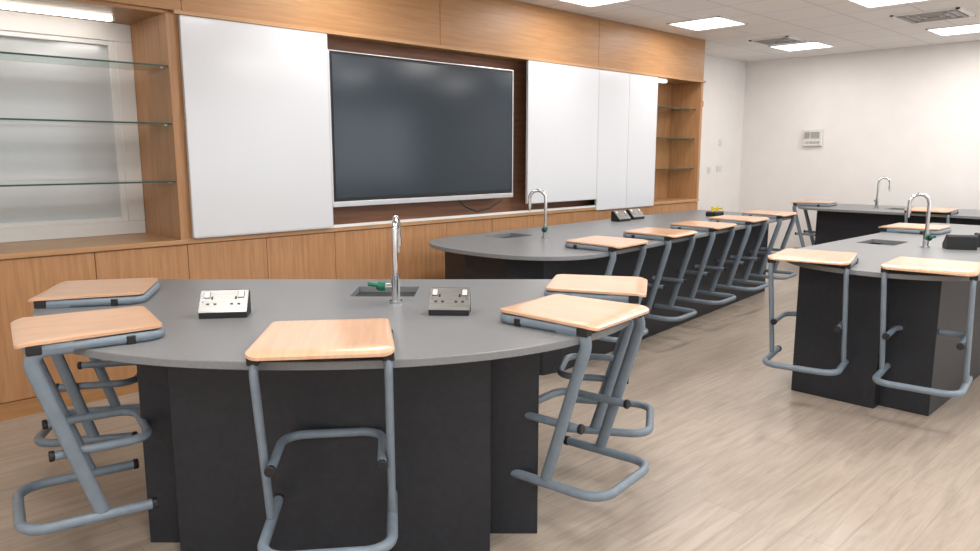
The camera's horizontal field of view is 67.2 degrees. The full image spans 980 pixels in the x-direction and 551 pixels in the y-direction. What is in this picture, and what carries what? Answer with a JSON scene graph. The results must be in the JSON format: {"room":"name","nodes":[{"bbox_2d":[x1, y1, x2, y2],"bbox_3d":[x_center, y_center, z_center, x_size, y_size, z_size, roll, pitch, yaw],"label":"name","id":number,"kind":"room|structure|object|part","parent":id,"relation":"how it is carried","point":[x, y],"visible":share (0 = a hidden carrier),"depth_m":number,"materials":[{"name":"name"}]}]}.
{"room":"science classroom","nodes":[
{"label":"science classroom","id":0,"kind":"room"},
{"bbox_2d":[0,261,979,550],"bbox_3d":[2.042,0.948,3.802,13.950,0.100,9.100,-9,13,-44],"label":"floor","id":1,"kind":"structure","parent":0,"point":[738,459],"depth_m":3.59,"materials":[{"name":"brown wood"}]},
{"bbox_2d":[32,279,638,550],"bbox_3d":[-0.640,0.568,3.168,2.640,0.855,1.570,0,9,0],"label":"laboratory bench","id":2,"kind":"object","parent":1,"relation":"on","point":[464,387],"visible":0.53,"depth_m":2.76,"materials":[{"name":"grey laminate"}]},
{"bbox_2d":[10,306,164,535],"bbox_3d":[-1.472,0.499,2.694,0.515,0.674,0.456,-6,11,-33],"label":"stool","id":3,"kind":"object","parent":2,"relation":"attached to","point":[38,337],"visible":1,"depth_m":2.56,"materials":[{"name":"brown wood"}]},
{"bbox_3d":[-1.455,0.178,2.654,0.450,0.026,0.455,-6,11,-34],"label":"seat","id":4,"kind":"part","parent":3,"relation":"part of","materials":[{"name":"brown wood"}]},
{"bbox_2d":[28,277,159,446],"bbox_3d":[-1.810,0.382,3.411,0.515,0.674,0.456,-2,10,-14],"label":"stool","id":5,"kind":"object","parent":2,"relation":"attached to","point":[66,294],"visible":0.77,"depth_m":3.25,"materials":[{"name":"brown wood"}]},
{"bbox_3d":[-1.790,0.061,3.364,0.450,0.026,0.455,-2,10,-14],"label":"seat","id":6,"kind":"part","parent":5,"relation":"part of","materials":[{"name":"brown wood"}]},
{"bbox_2d":[198,289,250,318],"bbox_3d":[-1.075,0.113,2.986,0.189,0.102,0.107,-1,9,-8],"label":"power socket","id":7,"kind":"object","parent":2,"relation":"on","point":[213,304],"visible":1,"depth_m":2.96,"materials":[{"name":"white plastic"}]},
{"bbox_2d":[204,292,209,297],"bbox_3d":[-1.141,0.080,2.974,0.020,0.026,0.006,-1,-35,-8],"label":"rocker switch","id":8,"kind":"object","parent":7,"relation":"attached to","point":[206,294],"depth_m":2.97,"materials":[{"name":"white plastic"}]},
{"bbox_2d":[238,291,243,296],"bbox_3d":[-1.010,0.076,2.992,0.020,0.026,0.006,-1,-34,-8],"label":"rocker switch","id":9,"kind":"object","parent":7,"relation":"attached to","point":[241,293],"depth_m":2.99,"materials":[{"name":"white plastic"}]},
{"bbox_2d":[245,318,397,550],"bbox_3d":[-0.547,0.530,2.508,0.456,0.674,0.515,-1,9,-7],"label":"stool","id":10,"kind":"object","parent":2,"relation":"attached to","point":[372,337],"visible":1,"depth_m":2.42,"materials":[{"name":"brown wood"}]},
{"bbox_3d":[-0.550,0.207,2.476,0.455,0.026,0.450,-1,9,-7],"label":"seat","id":11,"kind":"part","parent":10,"relation":"part of","materials":[{"name":"brown wood"}]},
{"bbox_2d":[32,279,638,369],"bbox_3d":[-0.640,0.160,3.102,2.640,0.028,1.570,0,9,0],"label":"countertop","id":12,"kind":"structure","parent":2,"relation":"on","point":[420,338],"depth_m":2.86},
{"bbox_2d":[368,215,402,303],"bbox_3d":[-0.461,-0.077,3.274,0.151,0.384,0.172,0,9,0],"label":"tap","id":13,"kind":"object","parent":2,"relation":"on","point":[394,285],"visible":1,"depth_m":3.22,"materials":[{"name":"silver metal"}]},
{"bbox_3d":[-0.498,0.047,3.234,0.077,0.042,0.053,0,9,0],"label":"lever handle","id":14,"kind":"part","parent":13,"relation":"part of","materials":[{"name":"teal plastic"}]},
{"bbox_3d":[-0.425,-0.078,3.276,0.079,0.384,0.168,0,9,0],"label":"spout","id":15,"kind":"part","parent":13,"relation":"part of","materials":[{"name":"silver metal"}]},
{"bbox_2d":[428,287,470,315],"bbox_3d":[-0.165,0.105,3.036,0.169,0.102,0.107,0,9,3],"label":"power socket","id":16,"kind":"object","parent":2,"relation":"on","point":[442,301],"visible":1,"depth_m":3.01,"materials":[{"name":"silver plastic"}]},
{"bbox_2d":[432,289,437,294],"bbox_3d":[-0.226,0.069,3.035,0.020,0.026,0.006,0,-35,3],"label":"rocker switch","id":17,"kind":"object","parent":16,"relation":"attached to","point":[434,291],"depth_m":3.03,"materials":[{"name":"white plastic"}]},
{"bbox_2d":[500,294,648,501],"bbox_3d":[0.346,0.459,2.940,0.515,0.674,0.456,7,12,38],"label":"stool","id":18,"kind":"object","parent":2,"relation":"attached to","point":[576,316],"visible":0.97,"depth_m":2.83,"materials":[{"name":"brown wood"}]},
{"bbox_3d":[0.330,0.137,2.900,0.450,0.026,0.455,7,12,38],"label":"seat","id":19,"kind":"part","parent":18,"relation":"part of","materials":[{"name":"brown wood"}]},
{"bbox_2d":[544,274,653,436],"bbox_3d":[0.530,0.364,3.521,0.515,0.674,0.456,2,10,13],"label":"stool","id":20,"kind":"object","parent":2,"relation":"attached to","point":[625,289],"visible":0.8,"depth_m":3.35,"materials":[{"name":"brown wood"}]},
{"bbox_3d":[0.510,0.044,3.473,0.450,0.026,0.455,2,10,13],"label":"seat","id":21,"kind":"part","parent":20,"relation":"part of","materials":[{"name":"brown wood"}]},
{"bbox_2d":[0,0,705,420],"bbox_3d":[-0.976,-0.941,6.152,9.496,2.868,0.710,-9,13,-44],"label":"wall unit","id":22,"kind":"object","parent":1,"relation":"on","point":[94,180],"visible":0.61,"depth_m":5.01,"materials":[{"name":"brown wood"}]},
{"bbox_3d":[-2.591,0.293,4.320,0.556,0.815,0.026,-9,13,-44],"label":"cupboard door","id":23,"kind":"part","parent":22,"relation":"part of","materials":[{"name":"brown wood"}]},
{"bbox_2d":[0,3,114,21],"bbox_3d":[-2.715,-1.596,4.444,0.830,0.024,0.064,-9,13,-44],"label":"strip light","id":24,"kind":"object","parent":22,"relation":"attached to","point":[2,6],"visible":1,"depth_m":4.48,"materials":[{"name":"white"}]},
{"bbox_3d":[-3.574,-0.816,4.070,2.880,1.205,0.010,-9,13,-44],"label":"pane","id":25,"kind":"part","parent":22,"relation":"part of","materials":[{"name":"grey"}]},
{"bbox_3d":[-3.517,-0.834,4.088,2.990,1.415,0.040,-9,13,-44],"label":"pane frame","id":26,"kind":"part","parent":22,"relation":"part of","materials":[{"name":"white"}]},
{"bbox_2d":[0,53,164,70],"bbox_3d":[-3.211,-1.166,3.716,2.990,0.010,0.336,-9,13,-44],"label":"glass shelf","id":27,"kind":"object","parent":22,"relation":"attached to","point":[22,57],"depth_m":4.41,"materials":[{"name":"clear glass"}]},
{"bbox_2d":[0,120,170,125],"bbox_3d":[-3.211,-0.816,3.774,2.990,0.010,0.336,-9,13,-44],"label":"glass shelf","id":28,"kind":"object","parent":22,"relation":"attached to","point":[153,122],"depth_m":4.48,"materials":[{"name":"clear glass"}]},
{"bbox_2d":[0,180,170,184],"bbox_3d":[-3.211,-0.455,3.833,2.990,0.010,0.336,-9,13,-44],"label":"glass shelf","id":29,"kind":"object","parent":22,"relation":"attached to","point":[157,182],"depth_m":4.45,"materials":[{"name":"clear glass"}]},
{"bbox_3d":[-3.295,-0.089,4.009,3.030,0.030,0.695,-9,13,-44],"label":"sill","id":30,"kind":"part","parent":22,"relation":"part of","materials":[{"name":"brown wood"}]},
{"bbox_3d":[-2.372,-1.830,4.187,1.186,0.478,0.030,-9,13,-44],"label":"fascia panel","id":31,"kind":"part","parent":22,"relation":"part of","materials":[{"name":"brown wood"}]},
{"bbox_3d":[-2.190,0.230,4.706,0.556,0.815,0.026,-9,13,-44],"label":"cupboard door","id":32,"kind":"part","parent":22,"relation":"part of","materials":[{"name":"brown wood"}]},
{"bbox_3d":[-1.790,0.167,5.092,0.556,0.815,0.026,-9,13,-44],"label":"cupboard door","id":33,"kind":"part","parent":22,"relation":"part of","materials":[{"name":"brown wood"}]},
{"bbox_2d":[178,15,333,237],"bbox_3d":[-1.560,-0.992,5.063,1.056,1.396,0.024,-9,13,-44],"label":"whiteboard","id":34,"kind":"object","parent":22,"relation":"attached to","point":[256,97],"visible":1,"depth_m":5.01,"materials":[{"name":"white ceramic"}]},
{"bbox_3d":[-1.389,0.104,5.478,0.556,0.815,0.026,-9,13,-44],"label":"cupboard door","id":35,"kind":"part","parent":22,"relation":"part of","materials":[{"name":"brown wood"}]},
{"bbox_3d":[-1.183,-2.017,5.331,2.126,0.478,0.030,-9,13,-44],"label":"fascia panel","id":36,"kind":"part","parent":22,"relation":"part of","materials":[{"name":"brown wood"}]},
{"bbox_3d":[-0.988,0.040,5.864,0.556,0.815,0.026,-9,13,-44],"label":"cupboard door","id":37,"kind":"part","parent":22,"relation":"part of","materials":[{"name":"brown wood"}]},
{"bbox_2d":[328,49,513,211],"bbox_3d":[-0.537,-1.143,6.196,1.954,1.266,0.192,-9,13,-44],"label":"display","id":38,"kind":"object","parent":22,"relation":"on","point":[403,130],"visible":0.89,"depth_m":6.02,"materials":[{"name":"black plastic"}]},
{"bbox_3d":[-0.587,-0.023,6.250,0.556,0.815,0.026,-9,13,-44],"label":"cupboard door","id":39,"kind":"part","parent":22,"relation":"part of","materials":[{"name":"brown wood"}]},
{"bbox_3d":[0.319,-2.001,6.791,6.410,0.025,0.050,-9,13,-44],"label":"fascia rail","id":40,"kind":"part","parent":22,"relation":"part of","materials":[{"name":"brown wood"}]},
{"bbox_3d":[0.214,-0.600,7.129,6.410,0.030,0.310,-9,13,-44],"label":"sill","id":41,"kind":"part","parent":22,"relation":"part of","materials":[{"name":"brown wood"}]},
{"bbox_3d":[-0.186,-0.086,6.636,0.556,0.815,0.026,-9,13,-44],"label":"cupboard door","id":42,"kind":"part","parent":22,"relation":"part of","materials":[{"name":"brown wood"}]},
{"bbox_3d":[0.214,-0.149,7.022,0.556,0.815,0.026,-9,13,-44],"label":"cupboard door","id":43,"kind":"part","parent":22,"relation":"part of","materials":[{"name":"brown wood"}]},
{"bbox_3d":[0.341,-2.257,6.799,2.126,0.478,0.030,-9,13,-44],"label":"fascia panel","id":44,"kind":"part","parent":22,"relation":"part of","materials":[{"name":"brown wood"}]},
{"bbox_3d":[0.615,-0.212,7.408,0.556,0.815,0.026,-9,13,-44],"label":"cupboard door","id":45,"kind":"part","parent":22,"relation":"part of","materials":[{"name":"brown wood"}]},
{"bbox_2d":[525,60,599,203],"bbox_3d":[0.727,-1.391,7.258,1.066,1.318,0.024,-9,13,-44],"label":"whiteboard","id":46,"kind":"object","parent":22,"relation":"attached to","point":[562,101],"visible":1,"depth_m":7.22,"materials":[{"name":"white ceramic"}]},
{"bbox_3d":[1.016,-0.276,7.794,0.556,0.815,0.026,-9,13,-44],"label":"cupboard door","id":47,"kind":"part","parent":22,"relation":"part of","materials":[{"name":"brown wood"}]},
{"bbox_3d":[1.417,-0.339,8.180,0.556,0.815,0.026,-9,13,-44],"label":"cupboard door","id":48,"kind":"part","parent":22,"relation":"part of","materials":[{"name":"brown wood"}]},
{"bbox_2d":[595,69,657,209],"bbox_3d":[1.498,-1.459,8.035,1.076,1.441,0.024,-9,13,-44],"label":"whiteboard","id":49,"kind":"object","parent":22,"relation":"attached to","point":[627,119],"visible":1,"depth_m":8.00,"materials":[{"name":"white ceramic"}]},
{"bbox_3d":[1.817,-0.402,8.566,0.556,0.815,0.026,-9,13,-44],"label":"cupboard door","id":50,"kind":"part","parent":22,"relation":"part of","materials":[{"name":"brown wood"}]},
{"bbox_3d":[1.851,-2.496,8.253,2.086,0.478,0.030,-9,13,-44],"label":"fascia panel","id":51,"kind":"part","parent":22,"relation":"part of","materials":[{"name":"brown wood"}]},
{"bbox_2d":[657,107,689,110],"bbox_3d":[2.068,-2.007,8.855,0.960,0.010,0.336,-9,13,-44],"label":"glass shelf","id":52,"kind":"object","parent":22,"relation":"attached to","point":[658,108],"depth_m":8.98,"materials":[{"name":"white"}]},
{"bbox_3d":[2.218,-0.465,8.952,0.556,0.815,0.026,-9,13,-44],"label":"cupboard door","id":53,"kind":"part","parent":22,"relation":"part of","materials":[{"name":"brown wood"}]},
{"bbox_3d":[2.508,-0.511,9.231,0.246,0.815,0.026,-9,13,-44],"label":"cupboard door","id":54,"kind":"part","parent":22,"relation":"part of","materials":[{"name":"brown wood"}]},
{"bbox_2d":[429,210,795,374],"bbox_3d":[1.412,-0.014,6.722,1.479,0.855,4.576,9,13,43],"label":"laboratory bench","id":55,"kind":"object","parent":1,"relation":"on","point":[516,253],"visible":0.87,"depth_m":6.02,"materials":[{"name":"grey laminate"}]},
{"bbox_2d":[528,189,548,238],"bbox_3d":[0.369,-0.473,5.692,0.172,0.384,0.151,2,9,11],"label":"tap","id":56,"kind":"object","parent":55,"relation":"on","point":[544,229],"visible":1,"depth_m":5.72,"materials":[{"name":"silver metal"}]},
{"bbox_2d":[565,235,647,342],"bbox_3d":[0.836,0.082,5.242,0.515,0.674,0.456,8,12,39],"label":"stool","id":57,"kind":"object","parent":55,"relation":"attached to","point":[609,244],"visible":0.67,"depth_m":5.11,"materials":[{"name":"brown wood"}]},
{"bbox_3d":[0.820,-0.240,5.203,0.450,0.026,0.455,8,12,39],"label":"seat","id":58,"kind":"part","parent":57,"relation":"part of","materials":[{"name":"brown wood"}]},
{"bbox_2d":[429,210,795,260],"bbox_3d":[1.412,-0.422,6.656,1.479,0.028,4.576,9,13,43],"label":"countertop","id":59,"kind":"structure","parent":55,"relation":"on","point":[526,243],"depth_m":5.76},
{"bbox_2d":[611,210,630,221],"bbox_3d":[1.292,-0.588,7.268,0.189,0.102,0.107,-9,13,-44],"label":"power socket","id":60,"kind":"object","parent":55,"relation":"on","point":[622,215],"visible":1,"depth_m":7.23,"materials":[{"name":"silver plastic"}]},
{"bbox_2d":[626,208,644,219],"bbox_3d":[1.478,-0.627,7.503,0.189,0.102,0.107,-9,13,-44],"label":"power socket","id":61,"kind":"object","parent":55,"relation":"on","point":[634,214],"visible":0.98,"depth_m":7.46,"materials":[{"name":"silver plastic"}]},
{"bbox_2d":[623,227,696,321],"bbox_3d":[1.360,-0.021,5.871,0.515,0.674,0.456,8,12,39],"label":"stool","id":62,"kind":"object","parent":55,"relation":"attached to","point":[650,233],"visible":0.86,"depth_m":5.75,"materials":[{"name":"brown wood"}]},
{"bbox_3d":[1.344,-0.343,5.832,0.450,0.026,0.455,8,12,39],"label":"seat","id":63,"kind":"part","parent":62,"relation":"part of","materials":[{"name":"brown wood"}]},
{"bbox_2d":[670,220,736,304],"bbox_3d":[1.884,-0.124,6.500,0.515,0.674,0.456,8,12,39],"label":"stool","id":64,"kind":"object","parent":55,"relation":"attached to","point":[701,226],"visible":0.88,"depth_m":6.39,"materials":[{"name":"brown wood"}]},
{"bbox_3d":[1.868,-0.446,6.461,0.450,0.026,0.455,8,12,39],"label":"seat","id":65,"kind":"part","parent":64,"relation":"part of","materials":[{"name":"brown wood"}]},
{"bbox_2d":[706,206,723,216],"bbox_3d":[2.394,-0.682,7.848,0.180,0.100,0.120,-9,13,-44],"label":"tap","id":66,"kind":"object","parent":55,"relation":"on","point":[712,213],"visible":0.94,"depth_m":7.80,"materials":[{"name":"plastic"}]},
{"bbox_2d":[708,215,768,290],"bbox_3d":[2.408,-0.227,7.128,0.515,0.674,0.456,8,12,39],"label":"stool","id":67,"kind":"object","parent":55,"relation":"attached to","point":[739,220],"visible":0.87,"depth_m":7.02,"materials":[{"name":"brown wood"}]},
{"bbox_3d":[2.392,-0.548,7.089,0.450,0.026,0.455,8,12,39],"label":"seat","id":68,"kind":"part","parent":67,"relation":"part of","materials":[{"name":"brown wood"}]},
{"bbox_2d":[741,210,796,279],"bbox_3d":[2.946,-0.332,7.771,0.515,0.674,0.456,8,12,39],"label":"stool","id":69,"kind":"object","parent":55,"relation":"attached to","point":[777,215],"visible":0.81,"depth_m":7.65,"materials":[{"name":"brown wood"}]},
{"bbox_3d":[2.930,-0.654,7.732,0.450,0.026,0.455,8,12,39],"label":"seat","id":70,"kind":"part","parent":69,"relation":"part of","materials":[{"name":"brown wood"}]},
{"bbox_2d":[786,223,979,415],"bbox_3d":[3.375,0.187,5.492,3.640,0.855,1.320,-9,13,-44],"label":"laboratory bench","id":71,"kind":"object","parent":1,"relation":"on","point":[923,304],"visible":0.65,"depth_m":4.44,"materials":[{"name":"grey wood"}]},
{"bbox_2d":[762,248,858,375],"bbox_3d":[1.952,0.205,4.492,0.456,0.674,0.515,6,11,34],"label":"stool","id":72,"kind":"object","parent":71,"relation":"attached to","point":[847,259],"visible":0.97,"depth_m":4.39,"materials":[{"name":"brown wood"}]},
{"bbox_3d":[1.963,-0.117,4.457,0.455,0.026,0.450,6,11,34],"label":"seat","id":73,"kind":"part","parent":72,"relation":"part of","materials":[{"name":"brown wood"}]},
{"bbox_2d":[786,223,979,280],"bbox_3d":[3.375,-0.221,5.425,3.640,0.028,1.320,-9,13,-44],"label":"countertop","id":74,"kind":"structure","parent":71,"relation":"on","point":[871,257],"depth_m":4.93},
{"bbox_2d":[878,223,950,234],"bbox_3d":[3.598,-0.096,6.332,0.456,0.674,0.515,-9,13,-44],"label":"stool","id":75,"kind":"object","parent":71,"relation":"attached to","point":[897,227],"visible":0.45,"depth_m":6.17,"materials":[{"name":"brown wood"}]},
{"bbox_3d":[3.612,-0.414,6.265,0.455,0.026,0.450,-9,13,-44],"label":"seat","id":76,"kind":"part","parent":75,"relation":"part of","materials":[{"name":"brown wood"}]},
{"bbox_3d":[3.598,-0.090,6.333,0.451,0.658,0.515,-9,13,-44],"label":"frame","id":77,"kind":"part","parent":75,"relation":"part of","materials":[{"name":"metal"}]},
{"bbox_2d":[906,193,935,247],"bbox_3d":[3.004,-0.382,5.136,0.172,0.384,0.151,3,10,15],"label":"tap","id":78,"kind":"object","parent":71,"relation":"on","point":[927,237],"visible":1,"depth_m":5.16,"materials":[{"name":"silver metal"}]},
{"bbox_3d":[3.051,-0.259,5.104,0.053,0.042,0.077,3,10,15],"label":"lever handle","id":79,"kind":"part","parent":78,"relation":"part of","materials":[{"name":"teal plastic"}]},
{"bbox_2d":[872,256,979,397],"bbox_3d":[2.441,0.268,4.110,0.456,0.674,0.515,7,12,38],"label":"stool","id":80,"kind":"object","parent":71,"relation":"attached to","point":[902,263],"visible":1,"depth_m":4.01,"materials":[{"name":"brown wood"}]},
{"bbox_3d":[2.454,-0.055,4.074,0.455,0.026,0.450,7,12,38],"label":"seat","id":81,"kind":"part","parent":80,"relation":"part of","materials":[{"name":"brown wood"}]},
{"bbox_2d":[942,234,977,249],"bbox_3d":[3.259,-0.235,5.110,0.189,0.102,0.107,3,10,15],"label":"power socket","id":82,"kind":"object","parent":71,"relation":"on","point":[951,241],"visible":1,"depth_m":5.06,"materials":[{"name":"black plastic"}]},
{"bbox_2d":[974,233,979,247],"bbox_3d":[3.529,-0.253,5.219,0.189,0.102,0.107,3,10,15],"label":"power socket","id":83,"kind":"object","parent":71,"relation":"on","point":[977,234],"visible":0.44,"depth_m":5.19,"materials":[{"name":"black plastic"}]},
{"bbox_2d":[798,204,979,244],"bbox_3d":[5.476,-0.285,8.377,1.150,0.855,3.850,-9,13,-44],"label":"laboratory bench","id":84,"kind":"object","parent":1,"relation":"on","point":[838,222],"visible":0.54,"depth_m":8.93,"materials":[{"name":"grey"}]},
{"bbox_2d":[791,200,836,248],"bbox_3d":[4.167,-0.626,9.569,0.515,0.674,0.456,8,12,39],"label":"stool","id":85,"kind":"object","parent":84,"relation":"attached to","point":[809,232],"visible":0.8,"depth_m":9.46,"materials":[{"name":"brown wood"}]},
{"bbox_3d":[4.183,-0.944,9.503,0.450,0.026,0.455,8,12,39],"label":"seat","id":86,"kind":"part","parent":85,"relation":"part of","materials":[{"name":"brown wood"}]},
{"bbox_2d":[874,177,890,208],"bbox_3d":[4.775,-1.010,8.967,0.172,0.384,0.151,4,10,25],"label":"tap","id":87,"kind":"object","parent":84,"relation":"on","point":[876,200],"visible":1,"depth_m":8.93,"materials":[{"name":"silver metal"}]},
{"bbox_2d":[798,204,979,218],"bbox_3d":[5.476,-0.693,8.310,1.150,0.028,3.850,-9,13,-44],"label":"countertop","id":88,"kind":"structure","parent":84,"relation":"on","point":[854,208],"depth_m":8.68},
{"bbox_2d":[904,207,958,223],"bbox_3d":[4.930,-0.414,8.276,0.515,0.674,0.456,-9,13,-44],"label":"stool","id":89,"kind":"object","parent":84,"relation":"attached to","point":[949,211],"visible":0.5,"depth_m":8.15,"materials":[{"name":"brown wood"}]},
{"bbox_3d":[4.945,-0.737,8.238,0.450,0.026,0.455,-9,13,-44],"label":"seat","id":90,"kind":"part","parent":89,"relation":"part of","materials":[{"name":"brown wood"}]},
{"bbox_2d":[697,55,745,211],"bbox_3d":[-1.066,-1.032,6.705,13.950,2.870,0.200,-9,13,-44],"label":"wall","id":91,"kind":"structure","parent":0,"point":[724,87],"depth_m":10.81,"materials":[{"name":"white paint"}]},
{"bbox_2d":[716,165,721,171],"bbox_3d":[3.379,-1.575,10.858,0.150,0.090,0.018,-9,13,-44],"label":"wall socket","id":92,"kind":"object","parent":91,"relation":"attached to","point":[719,167],"visible":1,"depth_m":10.84,"materials":[{"name":"white plastic"}]},
{"bbox_2d":[514,0,979,61],"bbox_3d":[2.042,-1.983,3.322,13.950,0.100,9.100,-9,13,-44],"label":"ceiling","id":93,"kind":"structure","parent":0,"point":[848,26],"depth_m":7.73,"materials":[{"name":"tile"}]},
{"bbox_2d":[558,0,629,7],"bbox_3d":[0.931,-2.441,6.468,0.600,0.012,0.600,-9,13,-44],"label":"frame","id":94,"kind":"object","parent":93,"relation":"attached to","point":[558,0],"visible":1,"depth_m":6.71,"materials":[{"name":"white"}]},
{"bbox_2d":[564,0,623,5],"bbox_3d":[0.931,-2.444,6.467,0.570,0.005,0.570,-9,13,-44],"label":"diffuser","id":95,"kind":"object","parent":94,"relation":"attached to","point":[583,2],"visible":1,"depth_m":6.64,"materials":[{"name":"white plastic"}]},
{"bbox_2d":[667,16,747,30],"bbox_3d":[2.291,-2.656,7.777,0.600,0.012,0.600,-9,13,-44],"label":"frame","id":96,"kind":"object","parent":93,"relation":"attached to","point":[743,23],"visible":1,"depth_m":7.67,"materials":[{"name":"white metal"}]},
{"bbox_2d":[671,17,741,29],"bbox_3d":[2.291,-2.658,7.777,0.570,0.005,0.570,-9,13,-44],"label":"diffuser","id":97,"kind":"object","parent":96,"relation":"attached to","point":[713,22],"visible":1,"depth_m":7.76,"materials":[{"name":"white plastic"}]},
{"bbox_2d":[749,36,804,44],"bbox_3d":[3.472,-2.838,8.915,0.480,0.020,0.480,-9,13,-44],"label":"ceiling air vent","id":98,"kind":"object","parent":93,"relation":"attached to","point":[782,39],"depth_m":8.85,"materials":[{"name":"white metal"}]},
{"bbox_2d":[768,41,834,50],"bbox_3d":[3.973,-2.921,9.397,0.600,0.012,0.600,-9,13,-44],"label":"frame","id":99,"kind":"object","parent":93,"relation":"attached to","point":[810,41],"visible":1,"depth_m":9.28,"materials":[{"name":"white metal"}]},
{"bbox_2d":[774,42,831,50],"bbox_3d":[3.973,-2.924,9.397,0.570,0.005,0.570,-9,13,-44],"label":"diffuser","id":100,"kind":"object","parent":99,"relation":"attached to","point":[811,45],"visible":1,"depth_m":9.40,"materials":[{"name":"white plastic"}]},
{"bbox_2d":[847,0,927,7],"bbox_3d":[3.548,-2.448,6.506,0.600,0.012,0.600,-9,13,-44],"label":"frame","id":101,"kind":"object","parent":93,"relation":"attached to","point":[847,0],"visible":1,"depth_m":6.72,"materials":[{"name":"white metal"}]},
{"bbox_2d":[852,0,919,6],"bbox_3d":[3.548,-2.450,6.506,0.570,0.005,0.570,-9,13,-44],"label":"diffuser","id":102,"kind":"object","parent":101,"relation":"attached to","point":[869,3],"visible":1,"depth_m":6.69,"materials":[{"name":"white"}]},
{"bbox_2d":[890,7,975,23],"bbox_3d":[4.407,-2.579,7.334,0.600,0.020,0.600,-9,13,-44],"label":"ceiling air vent","id":103,"kind":"object","parent":93,"relation":"attached to","point":[931,15],"depth_m":7.29,"materials":[{"name":"white metal"}]},
{"bbox_2d":[926,23,979,35],"bbox_3d":[5.230,-2.713,8.126,0.600,0.012,0.600,-9,13,-44],"label":"frame","id":104,"kind":"object","parent":93,"relation":"attached to","point":[976,23],"visible":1,"depth_m":8.06,"materials":[{"name":"white metal"}]},
{"bbox_2d":[930,25,979,34],"bbox_3d":[5.230,-2.715,8.125,0.570,0.005,0.570,-9,13,-44],"label":"diffuser","id":105,"kind":"object","parent":104,"relation":"attached to","point":[972,28],"visible":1,"depth_m":8.20,"materials":[{"name":"white plastic"}]},
{"bbox_2d":[738,41,979,248],"bbox_3d":[6.962,-1.294,8.301,0.200,2.870,8.700,-9,13,-44],"label":"wall","id":106,"kind":"structure","parent":0,"point":[908,116],"depth_m":10.00,"materials":[{"name":"white paint"}]},
{"bbox_2d":[802,129,823,145],"bbox_3d":[4.589,-1.959,10.475,0.050,0.240,0.280,-9,13,-44],"label":"housing","id":107,"kind":"object","parent":106,"relation":"attached to","point":[820,139],"visible":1,"depth_m":10.45,"materials":[{"name":"white plastic"}]},
{"bbox_2d":[804,132,809,138],"bbox_3d":[4.516,-1.999,10.503,0.006,0.090,0.070,-9,13,-44],"label":"speaker grille","id":108,"kind":"object","parent":107,"relation":"attached to","point":[806,134],"visible":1,"depth_m":10.50,"materials":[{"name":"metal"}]},
{"bbox_2d":[811,132,819,137],"bbox_3d":[4.597,-1.985,10.422,0.006,0.090,0.120,-9,13,-44],"label":"display","id":109,"kind":"object","parent":107,"relation":"attached to","point":[813,134],"visible":1,"depth_m":10.42,"materials":[{"name":"grey plastic"}]}
]}

